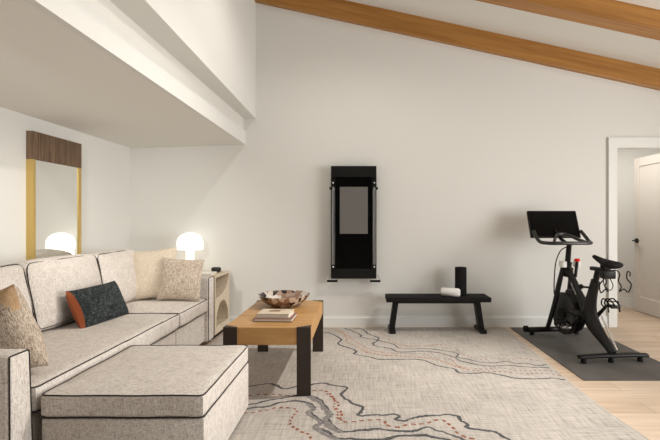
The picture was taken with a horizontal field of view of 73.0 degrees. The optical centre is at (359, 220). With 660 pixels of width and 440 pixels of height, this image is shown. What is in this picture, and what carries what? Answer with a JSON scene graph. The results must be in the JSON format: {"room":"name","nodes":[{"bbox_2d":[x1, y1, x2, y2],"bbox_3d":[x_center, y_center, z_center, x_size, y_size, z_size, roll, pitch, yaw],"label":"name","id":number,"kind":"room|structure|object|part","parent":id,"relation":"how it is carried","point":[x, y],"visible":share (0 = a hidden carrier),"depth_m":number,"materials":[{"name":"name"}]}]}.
{"room":"exercise studio","nodes":[
{"label":"exercise studio","id":0,"kind":"room"},
{"bbox_2d":[0,107,129,263],"bbox_3d":[-2.720,0.080,1.045,0.100,2.300,8.490,0,0,0],"label":"wall","id":1,"kind":"structure","parent":0,"point":[105,170],"depth_m":4.31,"materials":[{"name":"white paint"}]},
{"bbox_2d":[26,131,81,260],"bbox_3d":[-2.639,-0.056,3.865,0.061,1.332,0.615,0,0,0],"label":"wall mirror","id":2,"kind":"object","parent":1,"relation":"attached to","point":[53,164],"visible":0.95,"depth_m":3.79,"materials":[{"name":"gold metal"}]},
{"bbox_2d":[36,160,77,258],"bbox_3d":[-2.644,0.043,3.862,0.044,1.075,0.555,0,0,0],"label":"mirror glass","id":3,"kind":"object","parent":2,"relation":"attached to","point":[56,181],"depth_m":3.84,"materials":[{"name":"silver metal"}]},
{"bbox_2d":[0,0,243,147],"bbox_3d":[-2.011,-1.019,0.985,1.318,0.342,8.370,0,0,0],"label":"ceiling","id":4,"kind":"structure","parent":0,"point":[49,73],"depth_m":3.00,"materials":[{"name":"white paint"}]},
{"bbox_2d":[109,0,255,118],"bbox_3d":[-1.860,-2.039,0.985,1.620,1.697,8.370,0,0,0],"label":"wall","id":5,"kind":"structure","parent":0,"point":[215,40],"depth_m":3.64,"materials":[{"name":"white paint"}]},
{"bbox_2d":[130,3,659,315],"bbox_3d":[1.065,-0.799,5.230,7.670,4.057,0.120,0,0,0],"label":"wall","id":6,"kind":"structure","parent":0,"point":[462,143],"depth_m":5.17,"materials":[{"name":"white paint"}]},
{"bbox_2d":[24,0,245,144],"bbox_3d":[-1.313,-0.971,0.985,0.077,0.166,8.370,0,0,0],"label":"trim","id":7,"kind":"structure","parent":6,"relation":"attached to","point":[80,17],"depth_m":2.52,"materials":[{"name":"white paint"}]},
{"bbox_2d":[327,166,379,281],"bbox_3d":[-0.071,0.036,5.093,0.610,1.322,0.152,0,0,0],"label":"exercise machine","id":8,"kind":"object","parent":6,"relation":"attached to","point":[353,189],"depth_m":5.05,"materials":[{"name":"black metal"}]},
{"bbox_3d":[-0.304,0.055,5.053,0.034,0.880,0.034,0,0,0],"label":"arm","id":9,"kind":"part","parent":8,"relation":"part of","materials":[{"name":"grey metal"}]},
{"bbox_3d":[-0.071,0.022,5.113,0.407,1.045,0.112,0,0,0],"label":"panel","id":10,"kind":"part","parent":8,"relation":"part of","materials":[{"name":"black glass"}]},
{"bbox_3d":[0.161,0.055,5.053,0.034,0.880,0.034,0,0,0],"label":"arm","id":11,"kind":"part","parent":8,"relation":"part of","materials":[{"name":"grey metal"}]},
{"bbox_2d":[230,316,607,326],"bbox_3d":[0.102,1.166,5.162,5.544,0.128,0.016,0,0,0],"label":"baseboard","id":12,"kind":"structure","parent":6,"relation":"attached to","point":[328,321],"depth_m":5.15,"materials":[{"name":"white paint"}]},
{"bbox_2d":[607,137,659,326],"bbox_3d":[3.381,0.132,5.215,1.012,2.197,0.150,0,0,0],"label":"door frame","id":13,"kind":"structure","parent":6,"relation":"in","point":[613,143],"depth_m":5.15,"materials":[{"name":"white paint"}]},
{"bbox_2d":[632,153,659,317],"bbox_3d":[3.763,0.184,5.715,0.102,2.075,0.830,0,0,0],"label":"door","id":14,"kind":"structure","parent":13,"relation":"attached to","point":[646,240],"depth_m":5.88,"materials":[{"name":"beige paint"}]},
{"bbox_3d":[3.793,0.142,5.715,0.016,1.770,0.610,0,0,0],"label":"panel","id":15,"kind":"part","parent":14,"relation":"part of","materials":[{"name":"beige paint"}]},
{"bbox_2d":[200,307,659,439],"bbox_3d":[1.815,1.255,2.600,9.170,0.050,11.600,0,0,0],"label":"floor","id":16,"kind":"structure","parent":0,"point":[635,403],"depth_m":3.37,"materials":[{"name":"brown wood"}]},
{"bbox_2d":[0,249,213,439],"bbox_3d":[-2.044,0.745,3.228,1.112,0.970,2.667,0,0,0],"label":"sofa","id":17,"kind":"object","parent":16,"relation":"on","point":[44,282],"visible":0.64,"depth_m":3.04,"materials":[{"name":"beige fabric"}]},
{"bbox_2d":[0,263,30,305],"bbox_3d":[-2.276,0.522,2.491,0.357,0.522,0.871,0,0,0],"label":"cushion","id":18,"kind":"object","parent":17,"relation":"on","point":[18,275],"depth_m":2.82,"materials":[{"name":"beige fabric"}]},
{"bbox_3d":[-2.047,0.887,1.972,1.106,0.625,0.154,0,0,0],"label":"armrest","id":19,"kind":"part","parent":17,"relation":"part of","materials":[{"name":"beige fabric"}]},
{"bbox_2d":[0,284,47,367],"bbox_3d":[-1.820,0.570,2.250,0.496,0.525,0.271,0,0,29],"label":"throw pillow","id":20,"kind":"object","parent":17,"relation":"on","point":[20,328],"visible":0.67,"depth_m":2.17,"materials":[{"name":"beige fabric"}]},
{"bbox_2d":[15,254,101,330],"bbox_3d":[-2.274,0.523,3.324,0.358,0.524,0.806,0,0,0],"label":"cushion","id":21,"kind":"object","parent":17,"relation":"on","point":[47,280],"depth_m":3.14,"materials":[{"name":"beige fabric"}]},
{"bbox_2d":[66,281,128,328],"bbox_3d":[-1.976,0.628,3.378,0.176,0.276,0.577,0,0,4],"label":"throw pillow","id":22,"kind":"object","parent":17,"relation":"on","point":[89,306],"visible":0.97,"depth_m":3.26,"materials":[{"name":"grey fabric"}]},
{"bbox_3d":[-1.990,0.628,3.105,0.076,0.300,0.028,-24,-1,3],"label":"panel","id":23,"kind":"part","parent":22,"relation":"part of","materials":[{"name":"orange fabric"}]},
{"bbox_2d":[31,314,178,411],"bbox_3d":[-1.871,0.829,2.878,0.766,0.165,1.658,0,0,0],"label":"seat cushion","id":24,"kind":"object","parent":17,"relation":"on","point":[71,350],"depth_m":2.81,"materials":[{"name":"beige fabric"}]},
{"bbox_2d":[91,249,135,302],"bbox_3d":[-2.278,0.524,4.056,0.352,0.522,0.663,0,0,0],"label":"cushion","id":25,"kind":"object","parent":17,"relation":"on","point":[117,265],"depth_m":3.97,"materials":[{"name":"beige fabric"}]},
{"bbox_2d":[131,247,176,300],"bbox_3d":[-2.001,0.511,4.284,0.509,0.518,0.193,0,0,-8],"label":"throw pillow","id":26,"kind":"object","parent":17,"relation":"on","point":[148,264],"visible":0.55,"depth_m":4.21,"materials":[{"name":"beige fabric"}]},
{"bbox_2d":[126,299,206,326],"bbox_3d":[-1.872,0.829,4.049,0.766,0.165,0.682,0,0,0],"label":"seat cushion","id":27,"kind":"object","parent":17,"relation":"on","point":[189,311],"depth_m":3.96,"materials":[{"name":"beige fabric"}]},
{"bbox_3d":[-2.047,0.879,4.477,1.106,0.642,0.170,0,0,0],"label":"armrest","id":28,"kind":"part","parent":17,"relation":"part of","materials":[{"name":"beige fabric"}]},
{"bbox_2d":[156,257,204,301],"bbox_3d":[-1.696,0.553,4.216,0.422,0.410,0.159,0,0,-4],"label":"throw pillow","id":29,"kind":"object","parent":17,"relation":"on","point":[180,279],"visible":1,"depth_m":4.16,"materials":[{"name":"beige fabric"}]},
{"bbox_2d":[202,271,229,338],"bbox_3d":[-1.827,0.900,4.848,0.665,0.660,0.515,0,0,0],"label":"side table","id":30,"kind":"object","parent":16,"relation":"on","point":[222,278],"visible":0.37,"depth_m":4.95,"materials":[{"name":"beige wood"}]},
{"bbox_2d":[176,232,202,259],"bbox_3d":[-1.900,0.348,4.975,0.282,0.442,0.282,0,0,0],"label":"table lamp","id":31,"kind":"object","parent":30,"relation":"on","point":[189,242],"visible":0.8,"depth_m":4.88,"materials":[{"name":"white glass"}]},
{"bbox_3d":[-1.900,0.224,4.975,0.282,0.192,0.282,0,0,0],"label":"lamp shade","id":32,"kind":"part","parent":31,"relation":"part of","materials":[{"name":"white glass"}]},
{"bbox_3d":[-1.900,0.401,4.975,0.110,0.167,0.110,0,0,0],"label":"stem","id":33,"kind":"part","parent":31,"relation":"part of","materials":[{"name":"white glass"}]},
{"bbox_2d":[202,271,216,274],"bbox_3d":[-1.685,0.558,4.740,0.260,0.022,0.180,0,0,0],"label":"book","id":34,"kind":"object","parent":30,"relation":"on","point":[203,272],"visible":0.48,"depth_m":4.73,"materials":[{"name":"white paper"}]},
{"bbox_2d":[211,267,220,271],"bbox_3d":[-1.600,0.542,4.950,0.106,0.054,0.106,0,0,0],"label":"dish","id":35,"kind":"object","parent":30,"relation":"on","point":[218,269],"visible":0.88,"depth_m":4.92,"materials":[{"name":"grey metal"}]},
{"bbox_2d":[209,328,648,439],"bbox_3d":[0.083,1.224,2.723,3.144,0.010,4.745,0,0,0],"label":"area rug","id":36,"kind":"object","parent":16,"relation":"on","point":[367,383],"visible":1,"depth_m":3.13,"materials":[{"name":"beige carpet"}]},
{"bbox_2d":[41,345,248,439],"bbox_3d":[-1.098,1.003,2.465,0.769,0.433,0.842,0,0,0],"label":"ottoman","id":37,"kind":"object","parent":36,"relation":"on","point":[139,392],"visible":1,"depth_m":2.12,"materials":[{"name":"beige fabric"}]},
{"bbox_2d":[223,300,322,395],"bbox_3d":[-0.650,0.980,3.636,0.612,0.477,1.067,0,0,0],"label":"coffee table","id":38,"kind":"object","parent":36,"relation":"on","point":[307,326],"visible":0.86,"depth_m":3.11,"materials":[{"name":"brown wood"}]},
{"bbox_3d":[-0.907,0.980,3.140,0.098,0.477,0.075,0,0,0],"label":"leg","id":39,"kind":"part","parent":38,"relation":"part of","materials":[{"name":"brown metal"}]},
{"bbox_3d":[-0.907,0.980,4.133,0.098,0.477,0.075,0,0,0],"label":"leg","id":40,"kind":"part","parent":38,"relation":"part of","materials":[{"name":"brown metal"}]},
{"bbox_2d":[254,313,296,321],"bbox_3d":[-0.637,0.730,3.375,0.285,0.024,0.215,0,0,2],"label":"book","id":41,"kind":"object","parent":38,"relation":"on","point":[294,315],"visible":0.61,"depth_m":3.27,"materials":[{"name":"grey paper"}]},
{"bbox_2d":[256,309,293,317],"bbox_3d":[-0.640,0.702,3.385,0.245,0.031,0.185,0,0,4],"label":"book","id":42,"kind":"object","parent":41,"relation":"on","point":[264,313],"visible":1,"depth_m":3.31,"materials":[{"name":"beige paper"}]},
{"bbox_2d":[258,290,309,307],"bbox_3d":[-0.665,0.691,3.900,0.456,0.102,0.456,0,0,0],"label":"bowl","id":43,"kind":"object","parent":38,"relation":"on","point":[278,298],"visible":1,"depth_m":3.82,"materials":[{"name":"multicoloured ceramic"}]},
{"bbox_3d":[-0.393,0.980,3.140,0.098,0.477,0.075,0,0,0],"label":"leg","id":44,"kind":"part","parent":38,"relation":"part of","materials":[{"name":"brown metal"}]},
{"bbox_3d":[-0.393,0.980,4.133,0.098,0.477,0.075,0,0,0],"label":"leg","id":45,"kind":"part","parent":38,"relation":"part of","materials":[{"name":"brown metal"}]},
{"bbox_2d":[385,294,490,333],"bbox_3d":[0.851,1.022,4.940,1.133,0.394,0.300,0,0,0],"label":"bench","id":46,"kind":"object","parent":36,"relation":"on","point":[476,299],"visible":1,"depth_m":4.86,"materials":[{"name":"black"}]},
{"bbox_3d":[0.374,1.031,4.935,0.104,0.308,0.100,0,0,0],"label":"leg","id":47,"kind":"part","parent":46,"relation":"part of","materials":[{"name":"black"}]},
{"bbox_3d":[0.851,0.892,4.930,0.933,0.031,0.060,0,0,0],"label":"rail","id":48,"kind":"part","parent":46,"relation":"part of","materials":[{"name":"black metal"}]},
{"bbox_2d":[440,288,460,296],"bbox_3d":[0.990,0.779,4.874,0.212,0.092,0.094,0,0,24],"label":"rolled towel","id":49,"kind":"object","parent":46,"relation":"on","point":[455,292],"visible":1,"depth_m":4.84,"materials":[{"name":"white fabric"}]},
{"bbox_2d":[455,267,466,295],"bbox_3d":[1.124,0.669,4.965,0.128,0.310,0.128,0,0,0],"label":"foam roller","id":50,"kind":"object","parent":46,"relation":"on","point":[460,272],"visible":0.83,"depth_m":4.91,"materials":[{"name":"black plastic"}]},
{"bbox_3d":[1.315,1.031,4.935,0.105,0.308,0.100,0,0,0],"label":"leg","id":51,"kind":"part","parent":46,"relation":"part of","materials":[{"name":"black"}]},
{"bbox_2d":[510,327,659,380],"bbox_3d":[2.163,1.226,4.270,0.881,0.007,1.690,0,0,0],"label":"exercise mat","id":52,"kind":"object","parent":16,"relation":"on","point":[563,348],"visible":0.94,"depth_m":3.93,"materials":[{"name":"black rubber"}]},
{"bbox_2d":[523,211,648,363],"bbox_3d":[2.140,0.555,4.373,0.636,1.333,1.131,0,0,-6],"label":"exercise bike","id":53,"kind":"object","parent":52,"relation":"on","point":[570,311],"visible":1,"depth_m":4.45,"materials":[{"name":"black metal"}]},
{"bbox_3d":[2.097,0.028,4.817,0.504,0.290,0.003,0,-24,1],"label":"screen glass","id":54,"kind":"part","parent":53,"relation":"part of","materials":[{"name":"black glass"}]},
{"bbox_3d":[2.040,0.819,4.668,0.050,0.688,0.286,0,0,-15],"label":"fork leg","id":55,"kind":"part","parent":53,"relation":"part of","materials":[{"name":"black metal"}]},
{"bbox_3d":[2.123,0.369,4.544,0.051,0.275,0.106,0,0,-6],"label":"handlebar post","id":56,"kind":"part","parent":53,"relation":"part of","materials":[{"name":"black metal"}]},
{"bbox_3d":[2.181,0.819,4.681,0.050,0.688,0.286,0,0,4],"label":"fork leg","id":57,"kind":"part","parent":53,"relation":"part of","materials":[{"name":"black"}]},
{"bbox_3d":[2.058,0.963,4.258,0.040,0.143,0.146,0,0,-13],"label":"crank arm","id":58,"kind":"part","parent":53,"relation":"part of","materials":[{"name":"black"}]},
{"bbox_3d":[2.158,0.481,4.442,0.030,0.163,0.047,0,0,-39],"label":"knob stem","id":59,"kind":"part","parent":53,"relation":"part of","materials":[{"name":"black metal"}]},
{"bbox_3d":[2.105,0.616,4.157,0.120,0.048,0.046,0,0,30],"label":"adjustment knob","id":60,"kind":"part","parent":53,"relation":"part of","materials":[{"name":"black"}]},
{"bbox_3d":[2.154,0.796,4.227,0.120,0.771,0.803,0,0,-6],"label":"frame","id":61,"kind":"part","parent":53,"relation":"part of","materials":[{"name":"black metal"}]},
{"bbox_3d":[2.168,0.506,4.077,0.054,0.169,0.106,0,0,-5],"label":"seat post","id":62,"kind":"part","parent":53,"relation":"part of","materials":[{"name":"black"}]},
{"bbox_3d":[2.248,0.850,4.158,0.040,0.143,0.146,0,0,-7],"label":"crank arm","id":63,"kind":"part","parent":53,"relation":"part of","materials":[{"name":"black metal"}]},
{"bbox_3d":[2.219,0.997,3.961,0.023,0.262,0.249,0,0,-2],"label":"frame trim","id":64,"kind":"part","parent":53,"relation":"part of","materials":[{"name":"silver metal"}]},
{"bbox_2d":[347,0,659,68],"bbox_3d":[1.830,-2.146,1.045,6.340,1.481,8.490,0,0,0],"label":"ceiling","id":65,"kind":"structure","parent":0,"point":[475,14],"depth_m":4.82,"materials":[{"name":"white paint"}]},
{"bbox_2d":[255,0,659,90],"bbox_3d":[1.844,-1.985,5.135,6.112,1.566,0.069,0,0,0],"label":"ceiling beam","id":66,"kind":"structure","parent":65,"relation":"attached to","point":[360,14],"depth_m":5.10,"materials":[{"name":"brown wood"}]},
{"bbox_2d":[476,0,659,40],"bbox_3d":[1.844,-2.009,4.107,6.112,1.519,0.185,0,0,0],"label":"ceiling beam","id":67,"kind":"structure","parent":65,"relation":"attached to","point":[614,15],"depth_m":4.02,"materials":[{"name":"brown wood"}]},
{"bbox_2d":[617,149,659,298],"bbox_3d":[3.594,-0.070,6.704,0.100,2.600,3.250,0,0,-39],"label":"wall","id":68,"kind":"structure","parent":0,"point":[625,157],"depth_m":6.36,"materials":[{"name":"white paint"}]},
{"bbox_2d":[617,297,633,307],"bbox_3d":[3.549,1.166,6.667,0.016,0.128,3.250,0,0,-39],"label":"baseboard","id":69,"kind":"structure","parent":68,"relation":"attached to","point":[624,302],"depth_m":6.35,"materials":[{"name":"white paint"}]}
]}

